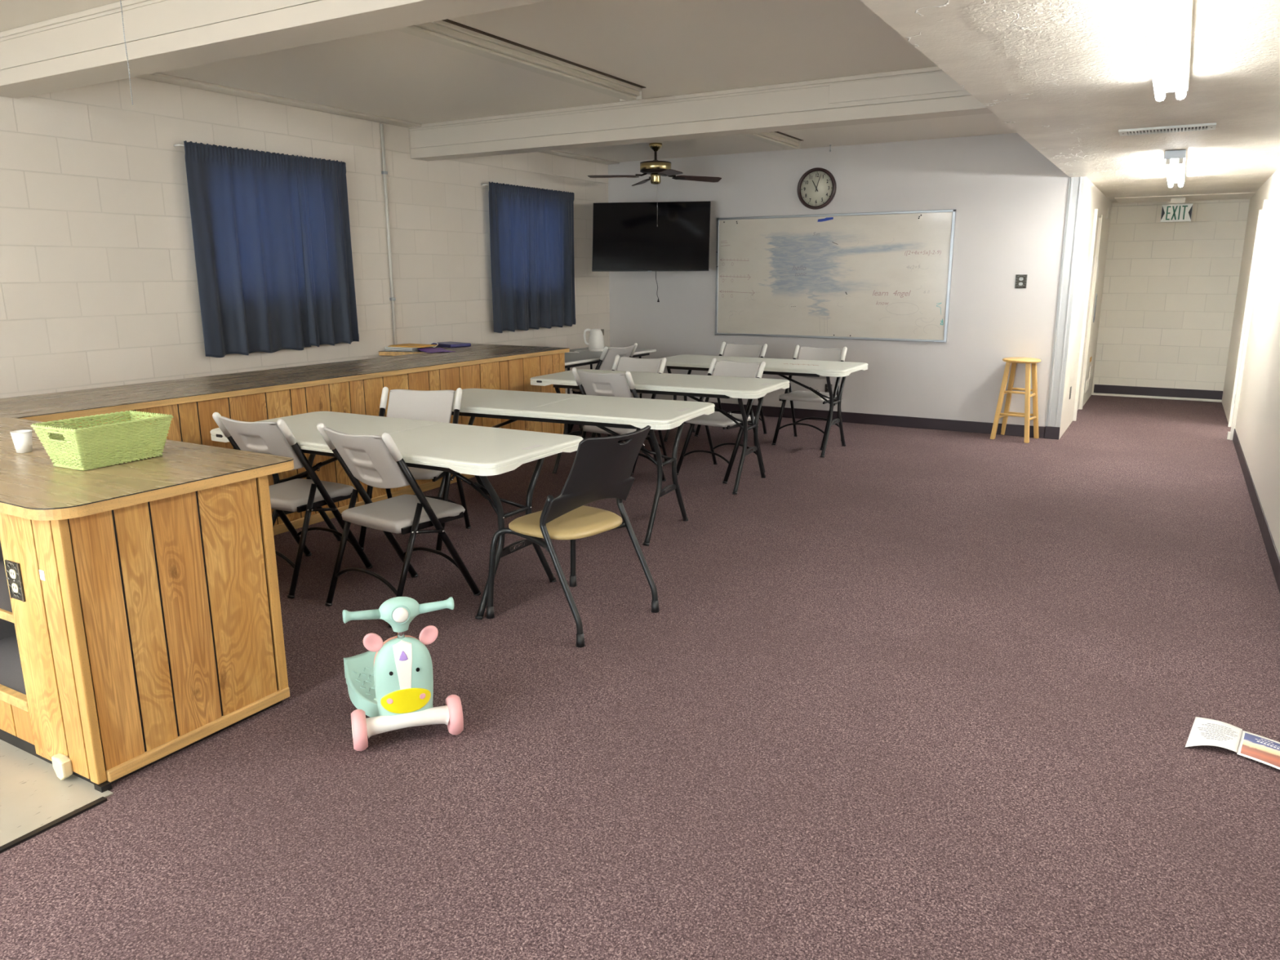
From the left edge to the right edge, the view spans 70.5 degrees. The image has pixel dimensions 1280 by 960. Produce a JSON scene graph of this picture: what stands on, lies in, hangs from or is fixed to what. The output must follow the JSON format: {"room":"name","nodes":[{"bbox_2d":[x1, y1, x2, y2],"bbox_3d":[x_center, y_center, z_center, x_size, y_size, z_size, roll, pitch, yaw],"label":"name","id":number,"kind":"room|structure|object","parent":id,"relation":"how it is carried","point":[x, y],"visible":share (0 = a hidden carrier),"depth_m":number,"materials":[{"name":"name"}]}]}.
{"room":"classroom","nodes":[
{"label":"classroom","id":0,"kind":"room"},
{"bbox_2d":[0,739,113,853],"bbox_3d":[-4.120,1.240,1.381,3.098,0.008,4.900,7,15,29],"label":"floor tile","id":1,"kind":"structure","parent":0,"point":[34,801],"depth_m":2.67,"materials":[{"name":"tile"}]},
{"bbox_2d":[0,76,609,398],"bbox_3d":[-3.564,-1.107,5.147,0.150,2.900,12.717,7,15,29],"label":"wall","id":2,"kind":"structure","parent":0,"point":[99,286],"depth_m":5.86,"materials":[{"name":"white brick"}]},
{"bbox_2d":[135,72,421,127],"bbox_3d":[-2.611,-2.621,6.184,0.150,0.018,3.012,7,15,29],"label":"trim ledge","id":3,"kind":"object","parent":2,"relation":"attached to","point":[154,77],"visible":0.56,"depth_m":6.25,"materials":[{"name":"paint"}]},
{"bbox_2d":[380,124,396,344],"bbox_3d":[-2.058,-1.977,7.421,0.030,1.770,0.040,7,15,29],"label":"conduit pipe","id":4,"kind":"object","parent":2,"relation":"attached to","point":[384,172],"visible":0.94,"depth_m":7.40,"materials":[{"name":"metal"}]},
{"bbox_2d":[540,150,619,164],"bbox_3d":[-1.018,-3.237,8.852,0.150,0.018,2.887,7,15,29],"label":"trim ledge","id":5,"kind":"object","parent":2,"relation":"attached to","point":[558,153],"visible":0.45,"depth_m":9.47,"materials":[{"name":"paint"}]},
{"bbox_3d":[-2.612,-2.270,6.357,0.053,0.011,1.376,7,15,29],"label":"curtain rod","id":6,"kind":"object","parent":2,"relation":"attached to","visible":0},
{"bbox_2d":[183,140,311,357],"bbox_3d":[-2.695,-1.577,6.300,0.071,1.387,0.884,7,15,29],"label":"curtain","id":7,"kind":"object","parent":6,"relation":"hanging from","point":[244,204],"visible":1,"depth_m":6.26,"materials":[{"name":"blue fabric"}]},
{"bbox_2d":[296,155,359,346],"bbox_3d":[-2.356,-1.711,6.853,0.064,1.374,0.467,7,15,29],"label":"curtain","id":8,"kind":"object","parent":6,"relation":"hanging from","point":[329,278],"visible":1,"depth_m":6.84,"materials":[{"name":"blue fabric"}]},
{"bbox_3d":[-1.078,-2.853,8.928,0.053,0.011,1.436,7,15,29],"label":"curtain rod","id":9,"kind":"object","parent":2,"relation":"attached to","visible":0},
{"bbox_2d":[488,182,530,333],"bbox_3d":[-1.236,-2.130,8.732,0.071,1.384,0.621,7,15,29],"label":"curtain","id":10,"kind":"object","parent":9,"relation":"hanging from","point":[508,205],"visible":1,"depth_m":8.71,"materials":[{"name":"blue fabric"}]},
{"bbox_2d":[528,186,575,329],"bbox_3d":[-0.888,-2.267,9.324,0.074,1.384,0.798,7,15,29],"label":"curtain","id":11,"kind":"object","parent":9,"relation":"hanging from","point":[551,212],"visible":1,"depth_m":9.29,"materials":[{"name":"blue fabric"}]},
{"bbox_2d":[0,0,1016,162],"bbox_3d":[-1.493,-2.099,3.622,4.712,0.100,12.617,7,15,29],"label":"ceiling","id":12,"kind":"structure","parent":0,"point":[665,47],"depth_m":5.26,"materials":[{"name":"paint"}]},
{"bbox_2d":[120,0,133,104],"bbox_3d":[-1.878,-1.672,3.288,0.040,0.582,0.040,7,15,29],"label":"pull chain","id":13,"kind":"object","parent":12,"relation":"hanging from","point":[120,0],"visible":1,"depth_m":3.31,"materials":[{"name":"metal"}]},
{"bbox_2d":[0,0,548,98],"bbox_3d":[-1.448,-1.944,3.716,4.732,0.245,0.242,7,15,29],"label":"beam","id":14,"kind":"structure","parent":12,"relation":"attached to","point":[86,47],"depth_m":3.96,"materials":[{"name":"paint"}]},
{"bbox_2d":[394,18,645,101],"bbox_3d":[-0.658,-2.333,5.013,0.202,0.070,2.438,7,15,29],"label":"ceiling light","id":15,"kind":"object","parent":12,"relation":"attached to","point":[446,32],"visible":0.65,"depth_m":4.95,"materials":[{"name":"metal"}]},
{"bbox_2d":[587,142,721,226],"bbox_3d":[0.150,-2.818,8.675,1.013,0.764,1.013,7,15,29],"label":"ceiling fan","id":16,"kind":"object","parent":12,"relation":"hanging from","point":[656,168],"visible":1,"depth_m":8.56,"materials":[{"name":"gold metal"}]},
{"bbox_2d":[408,66,993,160],"bbox_3d":[0.183,-2.568,6.448,4.732,0.260,0.217,7,15,29],"label":"beam","id":17,"kind":"structure","parent":12,"relation":"attached to","point":[797,105],"depth_m":6.29,"materials":[{"name":"paint"}]},
{"bbox_2d":[828,71,966,103],"bbox_3d":[1.654,-2.392,5.488,1.050,0.115,0.011,7,15,29],"label":"trim","id":18,"kind":"structure","parent":17,"relation":"attached to","point":[940,82],"depth_m":5.54,"materials":[{"name":"paint"}]},
{"bbox_2d":[742,131,803,149],"bbox_3d":[0.902,-2.926,7.578,0.202,0.070,2.118,7,15,29],"label":"ceiling light","id":19,"kind":"object","parent":12,"relation":"attached to","point":[779,139],"visible":0.45,"depth_m":8.06,"materials":[{"name":"metal"}]},
{"bbox_2d":[0,395,1279,959],"bbox_3d":[0.085,0.362,5.394,6.537,0.100,16.430,7,15,29],"label":"floor","id":20,"kind":"structure","parent":0,"point":[894,693],"depth_m":2.93,"materials":[{"name":"carpet"}]},
{"bbox_2d":[0,475,289,792],"bbox_3d":[-2.559,0.318,3.514,2.596,0.843,0.715,7,15,29],"label":"base cabinet","id":21,"kind":"object","parent":20,"relation":"on","point":[142,633],"visible":0.79,"depth_m":2.81,"materials":[{"name":"brown wood"}]},
{"bbox_2d":[0,540,26,694],"bbox_3d":[-2.699,0.281,3.611,2.250,0.813,0.674,7,15,29],"label":"shelf","id":22,"kind":"object","parent":21,"relation":"attached to","point":[12,660],"depth_m":3.02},
{"bbox_2d":[4,560,25,602],"bbox_3d":[-1.865,0.301,2.701,0.082,0.120,0.010,7,15,29],"label":"power outlet","id":23,"kind":"object","parent":21,"relation":"attached to","point":[13,571],"visible":1,"depth_m":2.70,"materials":[{"name":"grey metal"}]},
{"bbox_2d":[8,568,16,578],"bbox_3d":[-1.864,0.279,2.697,0.034,0.028,0.008,7,15,29],"label":"receptacle","id":24,"kind":"object","parent":23,"relation":"attached to","point":[12,572],"depth_m":2.69,"materials":[{"name":"beige plastic"}]},
{"bbox_2d":[11,582,18,592],"bbox_3d":[-1.864,0.322,2.707,0.034,0.028,0.008,7,15,29],"label":"receptacle","id":25,"kind":"object","parent":23,"relation":"attached to","point":[15,586],"depth_m":2.70,"materials":[{"name":"beige plastic"}]},
{"bbox_2d":[212,412,373,598],"bbox_3d":[-1.744,0.074,4.554,0.510,0.864,0.542,7,15,28],"label":"folding chair","id":26,"kind":"object","parent":20,"relation":"on","point":[299,495],"visible":0.7,"depth_m":4.36,"materials":[{"name":"plastic"}]},
{"bbox_2d":[45,352,565,535],"bbox_3d":[-2.019,-0.278,6.109,0.632,0.843,4.432,7,15,29],"label":"base cabinet","id":27,"kind":"object","parent":20,"relation":"on","point":[193,422],"visible":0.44,"depth_m":5.77,"materials":[{"name":"brown wood"}]},
{"bbox_2d":[0,343,569,520],"bbox_3d":[-1.626,-0.570,5.391,3.078,0.035,5.194,7,15,29],"label":"countertop","id":28,"kind":"structure","parent":27,"relation":"on","point":[32,488],"depth_m":3.39,"materials":[{"name":"brown wood"}]},
{"bbox_2d":[9,429,32,453],"bbox_3d":[-2.227,-0.139,3.269,0.068,0.075,0.068,7,15,29],"label":"paper cup","id":29,"kind":"object","parent":28,"relation":"on","point":[22,439],"visible":1,"depth_m":3.25,"materials":[{"name":"white paper"}]},
{"bbox_2d":[30,409,173,471],"bbox_3d":[-1.819,-0.136,3.091,0.248,0.147,0.348,7,15,27],"label":"wicker basket","id":30,"kind":"object","parent":28,"relation":"on","point":[94,446],"visible":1,"depth_m":3.03,"materials":[{"name":"green wicker"}]},
{"bbox_2d":[417,347,454,352],"bbox_3d":[-1.671,-1.067,7.424,0.220,0.028,0.260,-11,17,-39],"label":"folder","id":31,"kind":"object","parent":28,"relation":"on","point":[424,349],"visible":1,"depth_m":7.44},
{"bbox_2d":[431,341,471,347],"bbox_3d":[-1.665,-1.190,7.959,0.300,0.029,0.224,11,17,41],"label":"binder","id":32,"kind":"object","parent":28,"relation":"on","point":[448,344],"visible":0.82,"depth_m":7.88,"materials":[{"name":"blue plastic"}]},
{"bbox_3d":[-1.928,-1.086,7.564,0.300,0.004,0.235,7,15,27],"label":"folder","id":33,"kind":"object","parent":28,"relation":"on","visible":0},
{"bbox_2d":[385,349,420,351],"bbox_3d":[-1.928,-1.087,7.547,0.300,0.004,0.235,7,15,29],"label":"folder","id":34,"kind":"object","parent":33,"relation":"on","point":[385,349],"visible":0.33,"depth_m":7.43,"materials":[{"name":"white paper"}]},
{"bbox_2d":[385,348,418,351],"bbox_3d":[-1.940,-1.093,7.556,0.300,0.004,0.235,7,15,27],"label":"folder","id":35,"kind":"object","parent":34,"relation":"on","point":[385,348],"visible":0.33,"depth_m":7.45,"materials":[{"name":"white paper"}]},
{"bbox_3d":[-1.927,-1.099,7.561,0.300,0.004,0.235,7,15,30],"label":"folder","id":36,"kind":"object","parent":35,"relation":"on","visible":0},
{"bbox_3d":[-1.933,-1.102,7.552,0.300,0.004,0.235,7,15,30],"label":"folder","id":37,"kind":"object","parent":36,"relation":"on","visible":0},
{"bbox_2d":[392,346,431,349],"bbox_3d":[-1.919,-1.107,7.555,0.300,0.004,0.235,8,15,31],"label":"folder","id":38,"kind":"object","parent":37,"relation":"on","point":[424,347],"visible":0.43,"depth_m":7.46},
{"bbox_2d":[384,346,431,348],"bbox_3d":[-1.937,-1.111,7.554,0.300,0.004,0.235,7,15,28],"label":"folder","id":39,"kind":"object","parent":38,"relation":"on","point":[430,346],"visible":0.43,"depth_m":7.47,"materials":[{"name":"white paper"}]},
{"bbox_2d":[387,345,435,347],"bbox_3d":[-1.895,-1.119,7.558,0.330,0.004,0.235,4,14,18],"label":"envelope","id":40,"kind":"object","parent":39,"relation":"on","point":[433,345],"visible":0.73,"depth_m":7.47,"materials":[{"name":"paper"}]},
{"bbox_2d":[390,343,436,346],"bbox_3d":[-1.895,-1.126,7.568,0.320,0.004,0.230,8,15,31],"label":"envelope","id":41,"kind":"object","parent":40,"relation":"on","point":[402,344],"visible":1,"depth_m":7.57,"materials":[{"name":"paper"}]},
{"bbox_2d":[209,411,583,619],"bbox_3d":[-1.230,0.129,4.570,1.830,0.744,0.760,7,15,28],"label":"folding table","id":42,"kind":"object","parent":20,"relation":"on","point":[482,451],"visible":0.7,"depth_m":4.28,"materials":[{"name":"plastic"}]},
{"bbox_2d":[316,422,480,627],"bbox_3d":[-1.117,0.153,4.194,0.510,0.864,0.542,9,16,35],"label":"folding chair","id":43,"kind":"object","parent":20,"relation":"on","point":[374,460],"visible":0.99,"depth_m":4.06,"materials":[{"name":"plastic"}]},
{"bbox_2d":[342,596,463,751],"bbox_3d":[-0.821,0.591,3.083,0.358,0.489,0.459,-5,14,-19],"label":"ride-on toy","id":44,"kind":"object","parent":20,"relation":"on","point":[391,683],"visible":1,"depth_m":2.94,"materials":[{"name":"teal plastic"}]},
{"bbox_2d":[358,386,471,551],"bbox_3d":[-1.305,-0.073,5.188,0.510,0.864,0.542,2,13,8],"label":"folding chair","id":45,"kind":"object","parent":20,"relation":"on","point":[436,406],"visible":0.48,"depth_m":5.29,"materials":[{"name":"plastic"}]},
{"bbox_2d":[486,425,659,647],"bbox_3d":[-0.282,0.186,3.998,0.606,0.868,0.578,10,16,38],"label":"chair","id":46,"kind":"object","parent":20,"relation":"on","point":[602,468],"visible":1,"depth_m":3.84,"materials":[{"name":"black plastic"}]},
{"bbox_2d":[437,388,715,545],"bbox_3d":[-0.514,-0.114,5.619,1.830,0.744,0.760,6,14,25],"label":"folding table","id":47,"kind":"object","parent":20,"relation":"on","point":[602,412],"visible":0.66,"depth_m":5.33,"materials":[{"name":"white plastic"}]},
{"bbox_2d":[570,342,637,436],"bbox_3d":[-0.349,-0.863,8.626,0.542,0.864,0.510,9,16,35],"label":"folding chair","id":48,"kind":"object","parent":20,"relation":"on","point":[606,362],"visible":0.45,"depth_m":8.36,"materials":[{"name":"plastic"}]},
{"bbox_2d":[564,346,656,433],"bbox_3d":[-0.585,-0.872,8.922,0.773,0.737,1.733,7,15,29],"label":"folding table","id":49,"kind":"object","parent":20,"relation":"on","point":[582,357],"visible":0.2,"depth_m":8.58,"materials":[{"name":"white plastic"}]},
{"bbox_2d":[567,328,604,352],"bbox_3d":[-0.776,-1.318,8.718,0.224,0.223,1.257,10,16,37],"label":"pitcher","id":50,"kind":"object","parent":49,"relation":"on","point":[596,342],"visible":0.8,"depth_m":9.08,"materials":[{"name":"ceramic"}]},
{"bbox_2d":[572,367,666,481],"bbox_3d":[-0.153,-0.386,6.537,0.510,0.864,0.542,8,15,32],"label":"folding chair","id":51,"kind":"object","parent":20,"relation":"on","point":[611,384],"visible":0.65,"depth_m":6.31,"materials":[{"name":"plastic"}]},
{"bbox_2d":[591,354,667,475],"bbox_3d":[-0.116,-0.530,7.166,0.510,0.864,0.542,8,15,33],"label":"folding chair","id":52,"kind":"object","parent":20,"relation":"on","point":[625,363],"visible":0.37,"depth_m":7.25,"materials":[{"name":"plastic"}]},
{"bbox_2d":[529,368,789,493],"bbox_3d":[0.133,-0.391,6.819,1.830,0.744,0.760,6,14,27],"label":"folding table","id":53,"kind":"object","parent":20,"relation":"on","point":[692,386],"visible":0.77,"depth_m":6.50,"materials":[{"name":"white plastic"}]},
{"bbox_2d":[676,357,765,484],"bbox_3d":[0.613,-0.465,6.870,0.510,0.864,0.542,11,17,39],"label":"folding chair","id":54,"kind":"object","parent":20,"relation":"on","point":[722,367],"visible":0.55,"depth_m":6.87,"materials":[{"name":"plastic"}]},
{"bbox_2d":[694,342,767,441],"bbox_3d":[0.861,-0.841,8.509,0.510,0.864,0.542,9,16,36],"label":"folding chair","id":55,"kind":"object","parent":20,"relation":"on","point":[731,349],"visible":0.36,"depth_m":8.60,"materials":[{"name":"plastic"}]},
{"bbox_2d":[659,354,867,457],"bbox_3d":[1.020,-0.684,8.082,1.830,0.746,0.760,7,15,29],"label":"folding table","id":56,"kind":"object","parent":20,"relation":"on","point":[782,367],"visible":0.69,"depth_m":7.79,"materials":[{"name":"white plastic"}]},
{"bbox_2d":[772,344,847,449],"bbox_3d":[1.523,-0.750,8.101,0.510,0.864,0.542,8,15,31],"label":"folding chair","id":57,"kind":"object","parent":20,"relation":"on","point":[805,353],"visible":0.59,"depth_m":8.13,"materials":[{"name":"plastic"},{"name":"black metal"}]},
{"bbox_2d":[990,357,1040,443],"bbox_3d":[3.457,-0.740,8.283,0.340,0.735,0.326,10,16,38],"label":"bar stool","id":58,"kind":"object","parent":20,"relation":"on","point":[1014,361],"visible":1,"depth_m":8.25,"materials":[{"name":"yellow wood"}]},
{"bbox_2d":[1091,392,1222,402],"bbox_3d":[6.230,-1.000,10.963,1.377,0.026,0.021,7,15,29],"label":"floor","id":59,"kind":"structure","parent":20,"relation":"on","point":[1092,393],"depth_m":10.94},
{"bbox_2d":[1185,716,1279,769],"bbox_3d":[1.946,0.853,2.931,0.284,0.020,0.245,10,16,37],"label":"leaflet","id":60,"kind":"object","parent":20,"relation":"on","point":[1204,731],"visible":1,"depth_m":2.95,"materials":[{"name":"white paper"}]},
{"bbox_2d":[1240,733,1279,767],"bbox_3d":[2.000,0.866,2.890,0.133,0.005,0.213,10,16,37],"label":"picture","id":61,"kind":"object","parent":60,"relation":"on","point":[1258,748],"depth_m":2.90,"materials":[{"name":"multicoloured paper"}]},
{"bbox_2d":[608,133,1069,426],"bbox_3d":[1.658,-2.079,9.308,4.882,2.900,0.120,7,15,29],"label":"wall","id":62,"kind":"structure","parent":0,"point":[1009,200],"depth_m":8.69,"materials":[{"name":"white paint"}]},
{"bbox_2d":[591,200,711,271],"bbox_3d":[0.131,-2.559,9.559,1.230,0.706,0.415,2,13,8],"label":"television","id":63,"kind":"object","parent":62,"relation":"attached to","point":[627,236],"visible":1,"depth_m":9.42,"materials":[{"name":"black plastic"}]},
{"bbox_2d":[655,271,659,302],"bbox_3d":[0.185,-2.030,9.513,0.045,0.316,0.026,7,15,29],"label":"hanging cord","id":64,"kind":"object","parent":63,"relation":"hanging from","point":[658,300],"visible":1,"depth_m":9.51,"materials":[{"name":"black plastic"}]},
{"bbox_2d":[797,167,836,209],"bbox_3d":[1.746,-2.886,8.972,0.396,0.396,0.042,7,15,29],"label":"wall clock","id":65,"kind":"object","parent":62,"relation":"attached to","point":[816,188],"visible":1,"depth_m":8.97,"materials":[{"name":"white plastic"}]},
{"bbox_2d":[824,383,832,392],"bbox_3d":[1.940,-0.927,9.329,0.082,0.120,0.010,7,15,29],"label":"power outlet","id":66,"kind":"object","parent":62,"relation":"attached to","point":[826,389],"visible":0.31,"depth_m":9.33,"materials":[{"name":"black plastic"}]},
{"bbox_2d":[714,208,955,342],"bbox_3d":[1.866,-2.039,9.101,2.440,1.220,0.034,7,15,29],"label":"whiteboard","id":67,"kind":"object","parent":62,"relation":"attached to","point":[886,275],"visible":1,"depth_m":9.04,"materials":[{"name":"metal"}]},
{"bbox_2d":[717,333,934,342],"bbox_3d":[1.832,-1.454,9.242,2.290,0.008,0.010,7,15,29],"label":"tray","id":68,"kind":"object","parent":67,"relation":"on","point":[896,338],"depth_m":9.09,"materials":[{"name":"metal"}]},
{"bbox_2d":[707,401,1059,439],"bbox_3d":[2.287,-0.624,9.184,3.602,0.115,0.022,7,15,29],"label":"baseboard","id":69,"kind":"structure","parent":62,"relation":"attached to","point":[848,417],"depth_m":8.98,"materials":[{"name":"plastic"}]},
{"bbox_2d":[1014,274,1027,288],"bbox_3d":[3.458,-1.802,8.221,0.102,0.122,0.010,7,15,29],"label":"power outlet","id":70,"kind":"object","parent":62,"relation":"attached to","point":[1020,282],"visible":1,"depth_m":8.22,"materials":[{"name":"grey metal"}]},
{"bbox_2d":[859,0,1279,203],"bbox_3d":[2.151,-1.899,3.608,1.606,0.512,16.180,7,15,29],"label":"ceiling","id":71,"kind":"structure","parent":0,"point":[1065,76],"depth_m":3.92,"materials":[{"name":"white paint"}]},
{"bbox_2d":[1141,0,1193,102],"bbox_3d":[1.640,-1.418,2.813,0.124,0.090,2.470,7,15,29],"label":"ceiling light","id":72,"kind":"object","parent":71,"relation":"attached to","point":[1167,23],"visible":1,"depth_m":2.95,"materials":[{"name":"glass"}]},
{"bbox_2d":[1118,122,1216,136],"bbox_3d":[3.013,-2.004,5.183,0.480,0.014,0.200,7,15,29],"label":"ceiling vent","id":73,"kind":"object","parent":71,"relation":"in","point":[1202,126],"visible":1,"depth_m":5.17,"materials":[{"name":"grey metal"}]},
{"bbox_2d":[1164,149,1186,187],"bbox_3d":[4.131,-2.382,6.987,0.124,0.090,2.060,7,15,29],"label":"ceiling light","id":74,"kind":"object","parent":71,"relation":"attached to","point":[1175,160],"visible":1,"depth_m":6.46,"materials":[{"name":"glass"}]},
{"bbox_2d":[1164,159,1170,164],"bbox_3d":[3.593,-2.169,6.164,0.028,0.045,0.016,7,15,29],"label":"socket","id":75,"kind":"object","parent":74,"relation":"attached to","point":[1167,162],"depth_m":6.16,"materials":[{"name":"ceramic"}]},
{"bbox_2d":[1177,158,1183,164],"bbox_3d":[3.659,-2.161,6.126,0.028,0.045,0.016,7,15,29],"label":"socket","id":76,"kind":"object","parent":74,"relation":"attached to","point":[1180,161],"depth_m":6.12,"materials":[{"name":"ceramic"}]},
{"bbox_2d":[1160,197,1193,222],"bbox_3d":[5.936,-2.986,10.014,0.296,0.252,0.044,7,15,29],"label":"exit sign","id":77,"kind":"object","parent":71,"relation":"hanging from","point":[1175,211],"visible":1,"depth_m":10.00,"materials":[{"name":"white plastic"}]},
{"bbox_2d":[1050,177,1111,439],"bbox_3d":[4.717,-1.857,9.636,0.120,2.300,3.663,7,15,29],"label":"wall","id":78,"kind":"structure","parent":0,"point":[1094,198],"depth_m":8.87,"materials":[{"name":"paint"}]},
{"bbox_2d":[1045,176,1085,426],"bbox_3d":[3.817,-1.567,8.126,0.122,2.185,0.138,7,15,29],"label":"trim","id":79,"kind":"structure","parent":78,"relation":"attached to","point":[1076,186],"depth_m":8.06,"materials":[{"name":"paint"}]},
{"bbox_2d":[1084,377,1088,392],"bbox_3d":[5.156,-1.090,10.443,0.012,0.140,0.280,7,15,29],"label":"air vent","id":80,"kind":"object","parent":78,"relation":"in","point":[1087,380],"visible":1,"depth_m":10.37,"materials":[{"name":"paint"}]},
{"bbox_2d":[1072,208,1102,421],"bbox_3d":[4.693,-1.730,9.530,0.090,2.100,0.975,7,15,29],"label":"door","id":81,"kind":"structure","parent":78,"relation":"in","point":[1095,222],"depth_m":9.29,"materials":[{"name":"paint"}]},
{"bbox_2d":[1088,364,1093,379],"bbox_3d":[5.332,-1.275,10.711,0.012,0.160,0.280,7,15,29],"label":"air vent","id":82,"kind":"object","parent":78,"relation":"in","point":[1091,366],"visible":1,"depth_m":10.64,"materials":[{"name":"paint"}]},
{"bbox_2d":[1093,293,1097,322],"bbox_3d":[5.128,-1.938,10.205,0.014,0.320,0.040,7,15,29],"label":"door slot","id":83,"kind":"object","parent":78,"relation":"attached to","point":[1095,294],"visible":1,"depth_m":10.19,"materials":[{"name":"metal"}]},
{"bbox_2d":[1096,260,1099,279],"bbox_3d":[5.059,-2.323,10.008,0.002,0.200,0.150,7,15,29],"label":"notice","id":84,"kind":"object","parent":78,"relation":"attached to","point":[1098,260],"visible":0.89,"depth_m":10.00,"materials":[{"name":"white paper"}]},
{"bbox_2d":[1105,207,1110,218],"bbox_3d":[5.273,-3.005,10.204,0.032,0.120,0.080,7,15,29],"label":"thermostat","id":85,"kind":"object","parent":78,"relation":"attached to","point":[1108,211],"visible":1,"depth_m":10.17,"materials":[{"name":"plastic"}]},
{"bbox_2d":[1091,199,1249,402],"bbox_3d":[6.343,-2.309,10.688,1.799,2.700,0.120,7,15,29],"label":"wall","id":86,"kind":"structure","parent":0,"point":[1170,289],"depth_m":10.70,"materials":[{"name":"beige brick"}]},
{"bbox_2d":[1093,384,1222,399],"bbox_3d":[6.245,-1.067,10.957,1.358,0.103,0.008,7,15,29],"label":"baseboard","id":87,"kind":"structure","parent":86,"relation":"attached to","point":[1118,389],"depth_m":10.94,"materials":[{"name":"plastic"}]},
{"bbox_2d":[1222,167,1279,558],"bbox_3d":[2.849,-0.514,3.571,0.140,2.400,16.280,7,15,29],"label":"wall","id":88,"kind":"structure","parent":0,"point":[1257,428],"depth_m":6.80,"materials":[{"name":"paint"}]},
{"bbox_2d":[1232,428,1279,593],"bbox_3d":[2.047,0.883,2.620,0.008,0.107,13.328,7,15,29],"label":"baseboard","id":89,"kind":"structure","parent":88,"relation":"attached to","point":[1271,549],"depth_m":5.47,"materials":[{"name":"plastic"}]},
{"bbox_3d":[6.812,-1.448,7.591,2.560,2.400,3.200,7,15,29],"label":"wall","id":90,"kind":"structure","parent":0,"visible":0},
{"bbox_2d":[1226,199,1268,439],"bbox_3d":[5.989,-1.425,8.174,0.950,2.100,0.885,7,15,29],"label":"door","id":91,"kind":"structure","parent":90,"relation":"in","point":[1262,213],"depth_m":8.18,"materials":[{"name":"paint"}]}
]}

